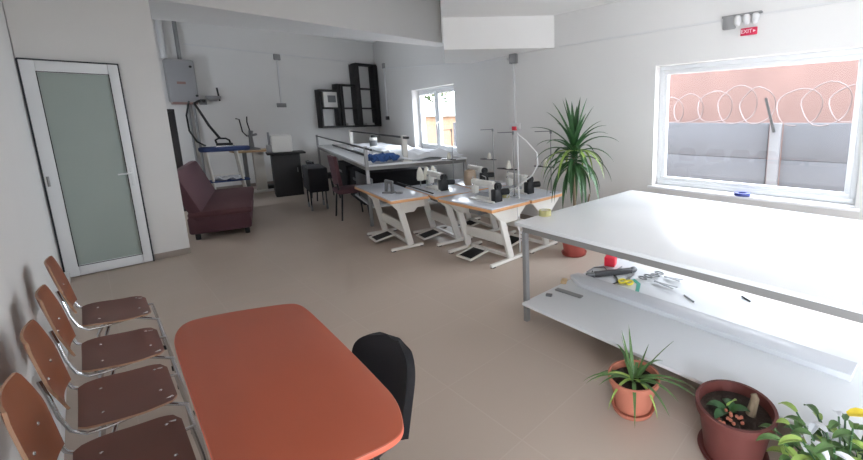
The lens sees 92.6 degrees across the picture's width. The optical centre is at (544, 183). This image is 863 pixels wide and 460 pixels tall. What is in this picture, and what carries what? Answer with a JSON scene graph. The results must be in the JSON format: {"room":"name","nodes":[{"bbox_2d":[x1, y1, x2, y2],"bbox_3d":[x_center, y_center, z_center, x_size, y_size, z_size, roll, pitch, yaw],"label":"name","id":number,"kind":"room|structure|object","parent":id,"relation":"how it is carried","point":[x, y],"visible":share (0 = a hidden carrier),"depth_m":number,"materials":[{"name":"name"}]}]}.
{"room":"sewing workshop","nodes":[
{"label":"sewing workshop","id":0,"kind":"room"},
{"bbox_2d":[0,0,61,459],"bbox_3d":[-1.497,-0.403,0.697,9.650,3.800,0.200,7,13,40],"label":"wall","id":1,"kind":"structure","parent":0,"point":[27,237],"depth_m":2.42,"materials":[{"name":"paint"}]},
{"bbox_2d":[50,272,70,459],"bbox_3d":[-1.395,1.409,1.098,9.250,0.090,0.044,7,13,40],"label":"baseboard","id":2,"kind":"structure","parent":1,"relation":"attached to","point":[61,408],"depth_m":2.16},
{"bbox_2d":[1,0,189,269],"bbox_3d":[-4.790,-0.959,4.226,0.200,3.800,1.065,7,13,40],"label":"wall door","id":3,"kind":"structure","parent":1,"relation":"in","point":[120,32],"depth_m":4.34,"materials":[{"name":"paint"}]},
{"bbox_2d":[15,57,154,276],"bbox_3d":[-4.738,-0.140,4.157,0.107,2.206,0.670,7,13,40],"label":"door","id":4,"kind":"structure","parent":3,"relation":"attached to","point":[77,114],"depth_m":4.14,"materials":[{"name":"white glass"}]},
{"bbox_2d":[154,247,190,259],"bbox_3d":[-4.443,0.840,4.747,0.012,0.070,0.320,7,13,40],"label":"baseboard","id":5,"kind":"structure","parent":3,"relation":"attached to","point":[173,253],"depth_m":4.74,"materials":[{"name":"tile"}]},
{"bbox_2d":[152,19,380,186],"bbox_3d":[-6.995,-1.849,9.646,0.200,3.900,7.400,7,13,40],"label":"wall","id":6,"kind":"structure","parent":0,"point":[246,82],"depth_m":9.60,"materials":[{"name":"paint"}]},
{"bbox_2d":[162,58,198,104],"bbox_3d":[-7.684,-2.136,8.401,0.300,0.920,0.460,7,13,40],"label":"boiler","id":7,"kind":"object","parent":6,"relation":"attached to","point":[180,78],"visible":0.94,"depth_m":8.30,"materials":[{"name":"grey metal"}]},
{"bbox_2d":[154,19,166,57],"bbox_3d":[-7.863,-3.006,8.133,0.100,0.850,0.100,7,13,40],"label":"flue pipe","id":8,"kind":"object","parent":7,"relation":"attached to","point":[158,23],"visible":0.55,"depth_m":8.11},
{"bbox_2d":[172,21,181,58],"bbox_3d":[-7.707,-3.039,8.312,0.070,0.850,0.070,7,13,40],"label":"pipe","id":9,"kind":"object","parent":7,"relation":"attached to","point":[174,26],"visible":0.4,"depth_m":8.30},
{"bbox_2d":[188,107,198,163],"bbox_3d":[-7.703,-0.769,8.744,0.041,1.950,0.041,-6,11,-26],"label":"pipe","id":10,"kind":"object","parent":7,"relation":"attached to","point":[189,113],"visible":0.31,"depth_m":8.69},
{"bbox_2d":[193,105,205,174],"bbox_3d":[-7.638,-0.782,8.819,0.041,1.950,0.041,-6,11,-26],"label":"pipe","id":11,"kind":"object","parent":7,"relation":"attached to","point":[194,108],"visible":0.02,"depth_m":8.76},
{"bbox_2d":[199,99,206,104],"bbox_3d":[-7.531,-1.793,8.758,0.140,0.120,0.120,7,13,40],"label":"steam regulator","id":12,"kind":"object","parent":6,"relation":"attached to","point":[202,101],"visible":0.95,"depth_m":8.72,"materials":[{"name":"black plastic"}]},
{"bbox_2d":[205,88,220,100],"bbox_3d":[-7.378,-1.981,8.832,0.280,0.303,0.280,7,13,40],"label":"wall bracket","id":13,"kind":"object","parent":6,"relation":"attached to","point":[211,98],"visible":1,"depth_m":8.79,"materials":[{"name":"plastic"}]},
{"bbox_2d":[216,181,273,188],"bbox_3d":[-7.021,0.023,9.739,0.012,0.080,6.400,7,13,40],"label":"baseboard","id":14,"kind":"structure","parent":6,"relation":"attached to","point":[268,182],"depth_m":9.41,"materials":[{"name":"tile"}]},
{"bbox_2d":[183,43,370,63],"bbox_3d":[-6.343,-3.220,10.029,0.024,0.090,4.170,7,13,40],"label":"cable trunking","id":15,"kind":"object","parent":6,"relation":"attached to","point":[183,43],"visible":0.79,"depth_m":9.60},
{"bbox_2d":[273,54,286,106],"bbox_3d":[-6.586,-2.535,9.835,0.060,1.280,0.200,7,13,40],"label":"conduit","id":16,"kind":"object","parent":6,"relation":"attached to","point":[276,57],"visible":1,"depth_m":9.83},
{"bbox_2d":[277,103,286,106],"bbox_3d":[-6.579,-1.953,9.934,0.060,0.100,0.200,7,13,40],"label":"socket","id":17,"kind":"object","parent":16,"relation":"attached to","point":[278,104],"depth_m":9.91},
{"bbox_2d":[314,63,381,127],"bbox_3d":[-5.436,-2.438,11.005,0.300,1.750,1.620,7,13,40],"label":"shelf","id":18,"kind":"object","parent":6,"relation":"attached to","point":[340,119],"visible":0.99,"depth_m":11.04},
{"bbox_2d":[321,92,337,106],"bbox_3d":[-5.769,-2.230,10.610,0.244,0.400,0.340,7,13,40],"label":"carton","id":19,"kind":"object","parent":18,"relation":"on","point":[329,99],"visible":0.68,"depth_m":10.51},
{"bbox_2d":[327,95,335,101],"bbox_3d":[-5.658,-2.242,10.552,0.004,0.180,0.200,7,13,40],"label":"picture","id":20,"kind":"object","parent":19,"relation":"attached to","point":[330,98],"depth_m":10.55},
{"bbox_2d":[323,36,374,42],"bbox_3d":[-5.027,-3.471,7.638,5.650,0.120,8.000,7,13,40],"label":"ceiling","id":21,"kind":"structure","parent":0,"point":[369,41],"depth_m":11.11,"materials":[{"name":"paint"}]},
{"bbox_2d":[373,41,512,183],"bbox_3d":[-2.713,-1.822,9.169,0.300,3.800,7.606,-8,12,-37],"label":"wall","id":22,"kind":"structure","parent":0,"point":[482,90],"depth_m":7.66,"materials":[{"name":"paint"}]},
{"bbox_2d":[148,0,443,46],"bbox_3d":[-3.648,-2.771,6.187,1.349,0.810,4.240,7,13,40],"label":"beam","id":23,"kind":"structure","parent":22,"relation":"attached to","point":[416,22],"depth_m":5.89,"materials":[{"name":"paint"}]},
{"bbox_2d":[382,63,389,119],"bbox_3d":[-4.405,-2.530,10.993,0.060,1.530,0.200,-8,12,-37],"label":"conduit","id":24,"kind":"object","parent":22,"relation":"attached to","point":[383,64],"visible":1,"depth_m":10.98,"materials":[{"name":"black plastic"}]},
{"bbox_2d":[418,85,456,151],"bbox_3d":[-2.372,-1.382,8.716,0.280,1.405,2.330,-8,12,-37],"label":"window","id":25,"kind":"structure","parent":22,"relation":"in","point":[437,92],"depth_m":8.82,"materials":[{"name":"white plastic"}]},
{"bbox_2d":[378,58,507,68],"bbox_3d":[-2.710,-2.594,8.757,0.016,0.562,7.052,-8,12,-37],"label":"cable trunking","id":26,"kind":"object","parent":22,"relation":"attached to","point":[506,58],"visible":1,"depth_m":8.04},
{"bbox_2d":[64,179,862,459],"bbox_3d":[-1.430,0.809,5.275,15.200,0.120,8.200,7,13,40],"label":"floor","id":27,"kind":"structure","parent":0,"point":[491,383],"depth_m":3.18,"materials":[{"name":"tile"}]},
{"bbox_2d":[0,372,206,459],"bbox_3d":[-1.444,0.990,1.387,0.431,0.821,0.439,7,13,40],"label":"chair","id":28,"kind":"object","parent":27,"relation":"on","point":[26,416],"visible":1,"depth_m":1.39,"materials":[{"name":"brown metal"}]},
{"bbox_2d":[44,256,173,377],"bbox_3d":[-2.692,0.820,2.484,0.431,0.821,0.439,7,13,40],"label":"chair","id":29,"kind":"object","parent":27,"relation":"on","point":[109,312],"visible":0.94,"depth_m":2.43,"materials":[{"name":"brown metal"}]},
{"bbox_2d":[20,319,208,459],"bbox_3d":[-1.823,0.938,1.724,0.431,0.821,0.439,7,13,40],"label":"chair","id":30,"kind":"object","parent":27,"relation":"on","point":[115,399],"visible":0.97,"depth_m":1.66,"materials":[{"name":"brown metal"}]},
{"bbox_2d":[35,284,194,434],"bbox_3d":[-2.209,0.884,2.069,0.431,0.821,0.439,7,13,40],"label":"chair","id":31,"kind":"object","parent":27,"relation":"on","point":[119,350],"visible":0.89,"depth_m":2.01,"materials":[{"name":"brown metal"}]},
{"bbox_2d":[167,109,185,210],"bbox_3d":[-6.863,-0.370,6.893,0.638,1.800,0.800,7,13,40],"label":"wardrobe","id":32,"kind":"object","parent":27,"relation":"on","point":[171,114],"visible":0.14,"depth_m":6.89,"materials":[{"name":"brown wood"}]},
{"bbox_2d":[177,161,253,239],"bbox_3d":[-5.136,0.160,6.253,0.862,0.925,2.140,-7,12,-35],"label":"armchair","id":33,"kind":"object","parent":27,"relation":"on","point":[209,209],"visible":0.98,"depth_m":5.60,"materials":[{"name":"red fabric"}]},
{"bbox_2d":[187,186,253,218],"bbox_3d":[-5.068,0.268,6.319,0.700,0.090,2.140,-7,12,-35],"label":"seat cushion","id":34,"kind":"object","parent":33,"relation":"on","point":[229,202],"depth_m":5.76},
{"bbox_2d":[198,145,249,189],"bbox_3d":[-6.299,-0.190,7.919,0.800,1.092,0.400,-10,13,-43],"label":"ironing board","id":35,"kind":"object","parent":27,"relation":"on","point":[205,150],"visible":0.79,"depth_m":7.78,"materials":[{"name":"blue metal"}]},
{"bbox_2d":[185,101,205,145],"bbox_3d":[-6.925,-1.183,7.811,1.023,0.886,0.161,7,13,40],"label":"power cable","id":36,"kind":"object","parent":35,"relation":"on","point":[186,115],"visible":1,"depth_m":7.81,"materials":[{"name":"black plastic"}]},
{"bbox_2d":[215,138,233,146],"bbox_3d":[-6.293,-0.814,7.805,0.296,0.177,0.120,-8,12,-39],"label":"iron","id":37,"kind":"object","parent":35,"relation":"on","point":[229,143],"visible":0.99,"depth_m":7.76,"materials":[{"name":"silver metal"}]},
{"bbox_2d":[193,100,220,137],"bbox_3d":[-6.916,-1.320,8.092,1.449,0.805,0.161,7,13,40],"label":"hose","id":38,"kind":"object","parent":37,"relation":"attached to","point":[197,101],"visible":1,"depth_m":7.92,"materials":[{"name":"black plastic"}]},
{"bbox_2d":[214,175,241,180],"bbox_3d":[-6.297,-0.102,7.918,0.438,0.123,0.280,-10,13,-43],"label":"folded cloth","id":39,"kind":"object","parent":35,"relation":"on","point":[218,178],"visible":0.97,"depth_m":7.86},
{"bbox_2d":[210,177,249,182],"bbox_3d":[-6.290,-0.069,7.947,0.620,0.030,0.340,-10,13,-43],"label":"tray","id":40,"kind":"object","parent":35,"relation":"on","point":[243,179],"depth_m":7.85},
{"bbox_2d":[229,148,273,192],"bbox_3d":[-6.391,-0.270,8.815,0.550,0.950,0.780,7,13,40],"label":"table","id":41,"kind":"object","parent":27,"relation":"on","point":[257,155],"visible":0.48,"depth_m":8.80,"materials":[{"name":"brown wood"}]},
{"bbox_2d":[235,117,260,150],"bbox_3d":[-6.410,-1.079,8.590,0.224,0.721,0.384,7,13,40],"label":"machine","id":42,"kind":"object","parent":41,"relation":"on","point":[250,133],"visible":0.9,"depth_m":8.60,"materials":[{"name":"grey metal"}]},
{"bbox_2d":[265,150,305,196],"bbox_3d":[-5.523,-0.220,8.550,0.680,0.918,0.580,-8,12,-37],"label":"base cabinet","id":43,"kind":"object","parent":27,"relation":"on","point":[286,166],"visible":0.99,"depth_m":8.33,"materials":[{"name":"wood"}]},
{"bbox_2d":[266,132,292,152],"bbox_3d":[-5.607,-0.868,8.366,0.450,0.420,0.300,-8,12,-37],"label":"box","id":44,"kind":"object","parent":43,"relation":"on","point":[279,143],"visible":1,"depth_m":8.26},
{"bbox_2d":[174,304,403,459],"bbox_3d":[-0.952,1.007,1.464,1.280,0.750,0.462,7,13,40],"label":"meeting table","id":45,"kind":"object","parent":27,"relation":"on","point":[274,382],"visible":1,"depth_m":1.26,"materials":[{"name":"orange laminate"}]},
{"bbox_2d":[302,164,328,210],"bbox_3d":[-4.130,0.070,7.176,0.300,0.770,0.800,-8,12,-37],"label":"chair","id":46,"kind":"object","parent":27,"relation":"on","point":[315,176],"visible":1,"depth_m":6.88,"materials":[{"name":"fabric"}]},
{"bbox_2d":[305,160,340,200],"bbox_3d":[-4.496,-0.081,8.052,0.504,0.787,0.446,-10,13,-43],"label":"chair","id":47,"kind":"object","parent":27,"relation":"on","point":[306,161],"visible":0.22,"depth_m":7.94,"materials":[{"name":"black fabric"}]},
{"bbox_2d":[338,160,354,185],"bbox_3d":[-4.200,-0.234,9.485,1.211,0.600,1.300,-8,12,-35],"label":"chair","id":48,"kind":"object","parent":27,"relation":"on","point":[343,165],"visible":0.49,"depth_m":8.81,"materials":[{"name":"black fabric"}]},
{"bbox_2d":[327,155,369,220],"bbox_3d":[-3.202,0.046,6.492,0.505,1.024,0.446,-8,12,-39],"label":"chair","id":49,"kind":"object","parent":27,"relation":"on","point":[339,189],"visible":0.89,"depth_m":6.28,"materials":[{"name":"fabric"}]},
{"bbox_2d":[352,332,414,459],"bbox_3d":[-0.702,1.000,1.447,0.412,0.768,0.439,7,12,38],"label":"chair","id":50,"kind":"object","parent":27,"relation":"on","point":[389,359],"visible":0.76,"depth_m":1.52,"materials":[{"name":"plastic"}]},
{"bbox_2d":[348,166,425,204],"bbox_3d":[-3.263,-0.029,8.205,1.211,0.600,1.300,-8,12,-35],"label":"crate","id":51,"kind":"object","parent":27,"relation":"on","point":[407,175],"visible":0.48,"depth_m":7.76,"materials":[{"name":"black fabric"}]},
{"bbox_2d":[316,130,466,226],"bbox_3d":[-3.495,-0.426,8.377,1.602,1.330,5.950,-8,12,-35],"label":"table","id":52,"kind":"object","parent":27,"relation":"on","point":[344,151],"visible":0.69,"depth_m":6.45,"materials":[{"name":"white metal"}]},
{"bbox_2d":[353,147,372,153],"bbox_3d":[-3.459,-0.602,7.532,0.090,0.090,1.300,-8,12,-35],"label":"roll","id":53,"kind":"object","parent":52,"relation":"on","point":[354,148],"visible":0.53,"depth_m":7.50,"materials":[{"name":"paper"}]},
{"bbox_2d":[354,142,391,147],"bbox_3d":[-4.201,-0.939,9.619,0.820,0.070,1.219,-8,12,-35],"label":"heap","id":54,"kind":"object","parent":52,"relation":"on","point":[378,143],"visible":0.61,"depth_m":9.39,"materials":[{"name":"white fabric"}]},
{"bbox_2d":[369,135,377,146],"bbox_3d":[-3.795,-0.914,8.798,0.162,0.300,0.162,7,13,40],"label":"spray can","id":55,"kind":"object","parent":52,"relation":"on","point":[373,139],"visible":0.89,"depth_m":8.73,"materials":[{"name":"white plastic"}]},
{"bbox_2d":[368,152,399,162],"bbox_3d":[-2.465,-0.395,6.034,0.278,0.144,0.440,7,13,40],"label":"pile","id":56,"kind":"object","parent":52,"relation":"on","point":[382,157],"visible":0.98,"depth_m":5.94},
{"bbox_2d":[355,194,430,207],"bbox_3d":[-2.361,0.200,6.902,1.480,0.025,1.300,-8,12,-35],"label":"shelf","id":57,"kind":"object","parent":52,"relation":"attached to","point":[361,197],"depth_m":6.33,"materials":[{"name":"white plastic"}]},
{"bbox_2d":[369,145,420,151],"bbox_3d":[-3.181,-0.756,8.399,0.824,0.089,1.320,-8,12,-35],"label":"heap","id":58,"kind":"object","parent":52,"relation":"on","point":[387,147],"visible":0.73,"depth_m":8.16,"materials":[{"name":"white fabric"}]},
{"bbox_2d":[384,148,462,159],"bbox_3d":[-2.161,-0.529,6.833,1.122,0.136,1.120,-8,12,-35],"label":"heap","id":59,"kind":"object","parent":52,"relation":"on","point":[415,153],"visible":0.74,"depth_m":6.58,"materials":[{"name":"white fabric"}]},
{"bbox_2d":[355,183,428,251],"bbox_3d":[-2.070,0.417,5.300,0.502,0.660,1.400,-9,13,-40],"label":"table","id":60,"kind":"object","parent":27,"relation":"on","point":[409,200],"visible":0.94,"depth_m":5.04,"materials":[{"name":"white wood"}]},
{"bbox_2d":[355,183,427,200],"bbox_3d":[-2.061,0.096,5.256,0.460,0.012,1.390,-9,13,-40],"label":"countertop","id":61,"kind":"structure","parent":60,"relation":"on","point":[376,189],"depth_m":5.10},
{"bbox_2d":[382,179,402,193],"bbox_3d":[-1.919,0.039,5.027,0.260,0.173,0.100,1,10,11],"label":"press","id":62,"kind":"object","parent":60,"relation":"on","point":[386,182],"visible":1,"depth_m":5.01,"materials":[{"name":"metal"}]},
{"bbox_2d":[405,183,472,246],"bbox_3d":[-1.423,0.392,5.400,0.612,0.660,0.950,-9,13,-40],"label":"table","id":63,"kind":"object","parent":27,"relation":"on","point":[450,220],"visible":0.73,"depth_m":5.28,"materials":[{"name":"white metal"}]},
{"bbox_2d":[397,182,433,193],"bbox_3d":[-1.777,0.056,5.388,0.014,0.014,1.194,-9,13,-40],"label":"rail","id":64,"kind":"object","parent":63,"relation":"on","point":[397,182],"visible":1,"depth_m":5.30,"materials":[{"name":"black plastic"}]},
{"bbox_2d":[417,167,423,185],"bbox_3d":[-1.725,-0.089,5.504,0.096,0.262,0.096,7,13,40],"label":"thread cone","id":65,"kind":"object","parent":63,"relation":"on","point":[420,177],"visible":1,"depth_m":5.47,"materials":[{"name":"fabric"}]},
{"bbox_2d":[423,167,427,184],"bbox_3d":[-1.652,-0.101,5.565,0.096,0.262,0.096,7,13,40],"label":"thread cone","id":66,"kind":"object","parent":63,"relation":"on","point":[425,168],"visible":0.7,"depth_m":5.52,"materials":[{"name":"fabric"}]},
{"bbox_2d":[406,183,470,196],"bbox_3d":[-1.414,0.071,5.357,0.570,0.012,0.940,-9,13,-40],"label":"countertop","id":67,"kind":"structure","parent":63,"relation":"on","point":[454,189],"depth_m":5.19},
{"bbox_2d":[425,167,454,191],"bbox_3d":[-1.389,-0.067,5.272,0.222,0.287,0.494,-9,13,-40],"label":"sewing machine","id":68,"kind":"object","parent":63,"relation":"on","point":[443,182],"visible":1,"depth_m":5.14,"materials":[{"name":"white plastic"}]},
{"bbox_2d":[454,177,507,230],"bbox_3d":[-1.001,0.310,5.854,0.612,0.660,0.950,-9,13,-40],"label":"table","id":69,"kind":"object","parent":27,"relation":"on","point":[474,221],"visible":0.3,"depth_m":5.75,"materials":[{"name":"white metal"}]},
{"bbox_2d":[440,129,455,178],"bbox_3d":[-1.454,-0.424,5.940,0.283,0.770,0.100,6,12,35],"label":"stand","id":70,"kind":"object","parent":69,"relation":"on","point":[448,154],"visible":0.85,"depth_m":5.90,"materials":[{"name":"metal"}]},
{"bbox_2d":[464,169,475,185],"bbox_3d":[-1.050,-0.088,5.585,0.152,0.215,0.190,7,13,40],"label":"cloth bag","id":71,"kind":"object","parent":69,"relation":"on","point":[468,174],"visible":0.84,"depth_m":5.52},
{"bbox_2d":[454,177,505,188],"bbox_3d":[-0.992,-0.012,5.811,0.570,0.012,0.940,-9,13,-40],"label":"countertop","id":72,"kind":"structure","parent":69,"relation":"on","point":[457,181],"depth_m":5.75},
{"bbox_2d":[467,162,493,179],"bbox_3d":[-0.953,-0.173,5.863,0.222,0.287,0.494,-9,13,-40],"label":"sewing machine","id":73,"kind":"object","parent":69,"relation":"on","point":[481,170],"visible":0.67,"depth_m":5.72,"materials":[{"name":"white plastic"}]},
{"bbox_2d":[480,129,496,181],"bbox_3d":[-0.838,-0.418,5.859,0.283,0.770,0.100,6,12,35],"label":"stand","id":74,"kind":"object","parent":69,"relation":"on","point":[489,157],"visible":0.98,"depth_m":5.82,"materials":[{"name":"metal"}]},
{"bbox_2d":[438,192,529,268],"bbox_3d":[-0.722,0.511,4.643,0.950,0.660,0.612,7,13,40],"label":"table","id":75,"kind":"object","parent":27,"relation":"on","point":[505,211],"visible":0.87,"depth_m":4.51,"materials":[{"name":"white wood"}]},
{"bbox_2d":[438,192,528,209],"bbox_3d":[-0.716,0.190,4.601,0.940,0.012,0.570,7,13,40],"label":"countertop","id":76,"kind":"structure","parent":75,"relation":"on","point":[463,198],"depth_m":4.48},
{"bbox_2d":[469,175,509,203],"bbox_3d":[-0.631,0.049,4.533,0.494,0.287,0.222,7,13,40],"label":"sewing machine","id":77,"kind":"object","parent":75,"relation":"on","point":[495,191],"visible":1,"depth_m":4.43,"materials":[{"name":"silver metal"}]},
{"bbox_2d":[517,132,520,251],"bbox_3d":[-0.303,0.122,4.634,0.018,1.420,0.017,7,13,40],"label":"pole","id":78,"kind":"object","parent":27,"relation":"on","point":[517,132],"visible":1,"depth_m":4.60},
{"bbox_2d":[506,134,537,196],"bbox_3d":[-0.255,-0.187,4.489,0.427,0.739,0.109,4,11,28],"label":"cable","id":79,"kind":"object","parent":78,"relation":"attached to","point":[526,141],"visible":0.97,"depth_m":4.42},
{"bbox_2d":[479,185,561,253],"bbox_3d":[-0.321,0.431,5.088,0.950,0.660,0.612,7,13,40],"label":"table","id":80,"kind":"object","parent":27,"relation":"on","point":[541,199],"visible":0.46,"depth_m":4.87,"materials":[{"name":"white metal"}]},
{"bbox_2d":[497,131,516,195],"bbox_3d":[-0.454,-0.236,4.755,0.283,0.770,0.100,6,12,35],"label":"stand","id":81,"kind":"object","parent":80,"relation":"on","point":[508,165],"visible":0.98,"depth_m":4.71,"materials":[{"name":"metal"}]},
{"bbox_2d":[479,185,561,200],"bbox_3d":[-0.314,0.109,5.046,0.940,0.012,0.570,7,13,40],"label":"countertop","id":82,"kind":"structure","parent":80,"relation":"on","point":[539,193],"depth_m":4.86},
{"bbox_2d":[506,171,540,194],"bbox_3d":[-0.281,-0.034,4.991,0.494,0.287,0.222,9,13,44],"label":"sewing machine","id":83,"kind":"object","parent":80,"relation":"on","point":[528,186],"visible":0.94,"depth_m":4.87,"materials":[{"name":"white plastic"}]},
{"bbox_2d":[534,130,554,192],"bbox_3d":[-0.014,-0.271,4.927,0.283,0.770,0.100,6,12,35],"label":"stand","id":84,"kind":"object","parent":80,"relation":"on","point":[545,160],"visible":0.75,"depth_m":4.89,"materials":[{"name":"metal"}]},
{"bbox_2d":[563,243,584,255],"bbox_3d":[0.344,0.690,4.645,0.326,0.240,0.326,7,13,40],"label":"pot","id":85,"kind":"object","parent":27,"relation":"on","point":[568,250],"depth_m":4.55,"materials":[{"name":"red ceramic"}]},
{"bbox_2d":[532,98,618,257],"bbox_3d":[0.326,-0.065,4.530,0.984,1.807,0.902,7,13,40],"label":"yucca","id":86,"kind":"object","parent":27,"relation":"on","point":[575,172],"visible":0.92,"depth_m":4.40,"materials":[{"name":"green plant"}]},
{"bbox_2d":[584,329,694,423],"bbox_3d":[0.491,1.025,2.152,0.510,0.448,0.565,-5,10,-22],"label":"potted plant","id":87,"kind":"object","parent":27,"relation":"on","point":[635,384],"visible":0.99,"depth_m":2.12,"materials":[{"name":"green plant"}]},
{"bbox_2d":[514,190,862,453],"bbox_3d":[1.450,0.737,2.691,3.000,0.808,1.705,8,13,42],"label":"table","id":88,"kind":"object","parent":27,"relation":"on","point":[806,260],"visible":0.83,"depth_m":2.55,"materials":[{"name":"white plastic"}]},
{"bbox_2d":[539,209,550,216],"bbox_3d":[0.002,0.237,3.201,0.100,0.045,0.100,7,13,40],"label":"tape roll","id":89,"kind":"object","parent":88,"relation":"on","point":[542,212],"visible":1,"depth_m":3.16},
{"bbox_2d":[555,288,582,297],"bbox_3d":[0.194,0.887,3.217,0.250,0.010,0.045,7,12,38],"label":"ruler","id":90,"kind":"object","parent":88,"relation":"on","point":[556,289],"visible":1,"depth_m":3.21,"materials":[{"name":"metal"}]},
{"bbox_2d":[604,255,616,266],"bbox_3d":[0.633,0.741,3.813,0.100,0.090,0.100,3,10,23],"label":"box","id":91,"kind":"object","parent":88,"relation":"on","point":[611,261],"visible":0.79,"depth_m":3.77,"materials":[{"name":"plastic"}]},
{"bbox_2d":[586,266,636,276],"bbox_3d":[0.606,0.797,3.581,0.490,0.058,0.060,-3,10,-12],"label":"cutter","id":92,"kind":"object","parent":88,"relation":"on","point":[633,269],"visible":0.92,"depth_m":3.56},
{"bbox_2d":[618,273,633,284],"bbox_3d":[0.729,0.832,3.465,0.138,0.016,0.241,5,11,29],"label":"scissors","id":93,"kind":"object","parent":88,"relation":"on","point":[627,279],"visible":1,"depth_m":3.41,"materials":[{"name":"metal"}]},
{"bbox_2d":[632,279,640,291],"bbox_3d":[0.775,0.863,3.337,0.072,0.004,0.294,0,10,6],"label":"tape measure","id":94,"kind":"object","parent":88,"relation":"on","point":[638,284],"visible":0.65,"depth_m":3.34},
{"bbox_2d":[638,274,677,288],"bbox_3d":[0.958,0.835,3.372,0.126,0.019,0.353,-8,12,-35],"label":"scissors","id":95,"kind":"object","parent":88,"relation":"on","point":[639,277],"visible":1,"depth_m":3.37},
{"bbox_2d":[650,271,682,281],"bbox_3d":[1.071,0.815,3.481,0.280,0.019,0.126,7,13,40],"label":"scissors","id":96,"kind":"object","parent":88,"relation":"on","point":[660,272],"visible":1,"depth_m":3.49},
{"bbox_2d":[570,273,857,381],"bbox_3d":[0.959,0.929,2.830,1.998,0.040,0.174,8,13,42],"label":"roll","id":97,"kind":"object","parent":88,"relation":"on","point":[836,366],"visible":1,"depth_m":2.58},
{"bbox_2d":[695,379,778,459],"bbox_3d":[0.891,1.131,1.870,0.351,0.323,0.351,7,13,40],"label":"flower pot","id":98,"kind":"object","parent":27,"relation":"on","point":[731,413],"visible":0.97,"depth_m":1.82,"materials":[{"name":"ceramic"}]},
{"bbox_2d":[756,401,862,459],"bbox_3d":[1.125,1.120,1.517,0.595,0.457,0.580,7,13,40],"label":"leafy shrub","id":99,"kind":"object","parent":27,"relation":"on","point":[826,449],"visible":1,"depth_m":1.57,"materials":[{"name":"green plant"}]},
{"bbox_2d":[440,0,620,42],"bbox_3d":[0.970,-2.330,3.387,9.350,0.760,2.550,7,13,40],"label":"ceiling","id":100,"kind":"structure","parent":0,"point":[449,8],"depth_m":4.95,"materials":[{"name":"paint"}]},
{"bbox_2d":[510,0,862,219],"bbox_3d":[2.409,-0.981,3.815,7.450,3.800,0.300,7,13,40],"label":"wall","id":101,"kind":"structure","parent":0,"point":[619,77],"depth_m":4.78,"materials":[{"name":"paint"}]},
{"bbox_2d":[442,15,553,63],"bbox_3d":[-1.052,-2.143,5.874,1.093,0.450,2.367,-10,13,-43],"label":"beam","id":102,"kind":"structure","parent":101,"relation":"attached to","point":[466,39],"depth_m":5.44,"materials":[{"name":"paint"}]},
{"bbox_2d":[509,53,520,129],"bbox_3d":[-0.470,-1.371,6.009,0.200,1.130,0.085,7,13,40],"label":"conduit","id":103,"kind":"object","parent":101,"relation":"attached to","point":[513,58],"visible":1,"depth_m":6.01,"materials":[{"name":"white plastic"}]},
{"bbox_2d":[509,123,520,129],"bbox_3d":[-0.455,-0.875,6.103,0.200,0.100,0.060,7,13,40],"label":"socket","id":104,"kind":"object","parent":103,"relation":"attached to","point":[512,126],"depth_m":6.05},
{"bbox_2d":[518,213,534,218],"bbox_3d":[2.330,0.874,4.009,7.450,0.080,0.012,7,13,40],"label":"baseboard","id":105,"kind":"structure","parent":101,"relation":"attached to","point":[522,216],"depth_m":6.24,"materials":[{"name":"tile"}]},
{"bbox_2d":[559,0,853,46],"bbox_3d":[2.652,-1.540,3.293,6.480,0.028,0.012,7,13,40],"label":"cable trunking","id":106,"kind":"object","parent":101,"relation":"attached to","point":[839,1],"visible":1,"depth_m":4.14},
{"bbox_2d":[722,10,762,29],"bbox_3d":[1.922,-1.590,3.886,0.360,0.130,0.084,7,13,40],"label":"emergency light","id":107,"kind":"object","parent":101,"relation":"attached to","point":[730,22],"visible":1,"depth_m":3.87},
{"bbox_2d":[740,26,757,35],"bbox_3d":[1.991,-1.482,3.874,0.150,0.070,0.020,7,13,40],"label":"exit sign","id":108,"kind":"object","parent":101,"relation":"attached to","point":[751,30],"visible":1,"depth_m":3.87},
{"bbox_2d":[647,48,862,211],"bbox_3d":[2.058,-0.559,4.089,2.010,1.415,0.260,7,13,40],"label":"window","id":109,"kind":"structure","parent":101,"relation":"in","point":[844,201],"depth_m":3.95,"materials":[{"name":"white plastic"}]},
{"bbox_2d":[734,191,749,196],"bbox_3d":[2.036,0.111,4.096,0.150,0.030,0.150,7,13,40],"label":"tape roll","id":110,"kind":"object","parent":109,"relation":"on","point":[737,193],"visible":1,"depth_m":4.05,"materials":[{"name":"blue plastic"}]},
{"label":"outside","id":111,"kind":"structure","parent":0,"visible":0},
{"bbox_3d":[7.405,-0.680,14.843,40.000,0.100,22.000,7,13,40],"label":"ground","id":112,"kind":"structure","parent":111,"visible":0},
{"bbox_2d":[424,92,453,101],"bbox_3d":[-7.642,-4.808,23.724,4.726,5.476,4.578,7,12,37],"label":"tree","id":113,"kind":"object","parent":112,"relation":"on","point":[428,97],"visible":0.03,"depth_m":23.73,"materials":[{"name":"green plant"}]},
{"bbox_2d":[425,102,454,146],"bbox_3d":[-5.558,-2.666,19.760,3.600,2.500,5.400,-5,11,-24],"label":"house","id":114,"kind":"structure","parent":112,"relation":"on","point":[448,108],"depth_m":17.34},
{"bbox_2d":[453,98,851,191],"bbox_3d":[2.866,-0.362,6.820,14.500,2.105,0.172,7,13,40],"label":"fence","id":115,"kind":"object","parent":112,"relation":"on","point":[812,157],"visible":0.44,"depth_m":6.30,"materials":[{"name":"concrete"}]},
{"bbox_2d":[668,81,855,126],"bbox_3d":[3.191,-1.256,6.430,5.107,0.652,0.217,7,13,40],"label":"wire","id":116,"kind":"object","parent":115,"relation":"attached to","point":[776,106],"visible":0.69,"depth_m":6.22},
{"bbox_2d":[668,60,858,185],"bbox_3d":[5.102,-1.426,8.282,8.800,3.620,0.700,7,13,40],"label":"building","id":117,"kind":"structure","parent":112,"relation":"on","point":[780,80],"depth_m":8.38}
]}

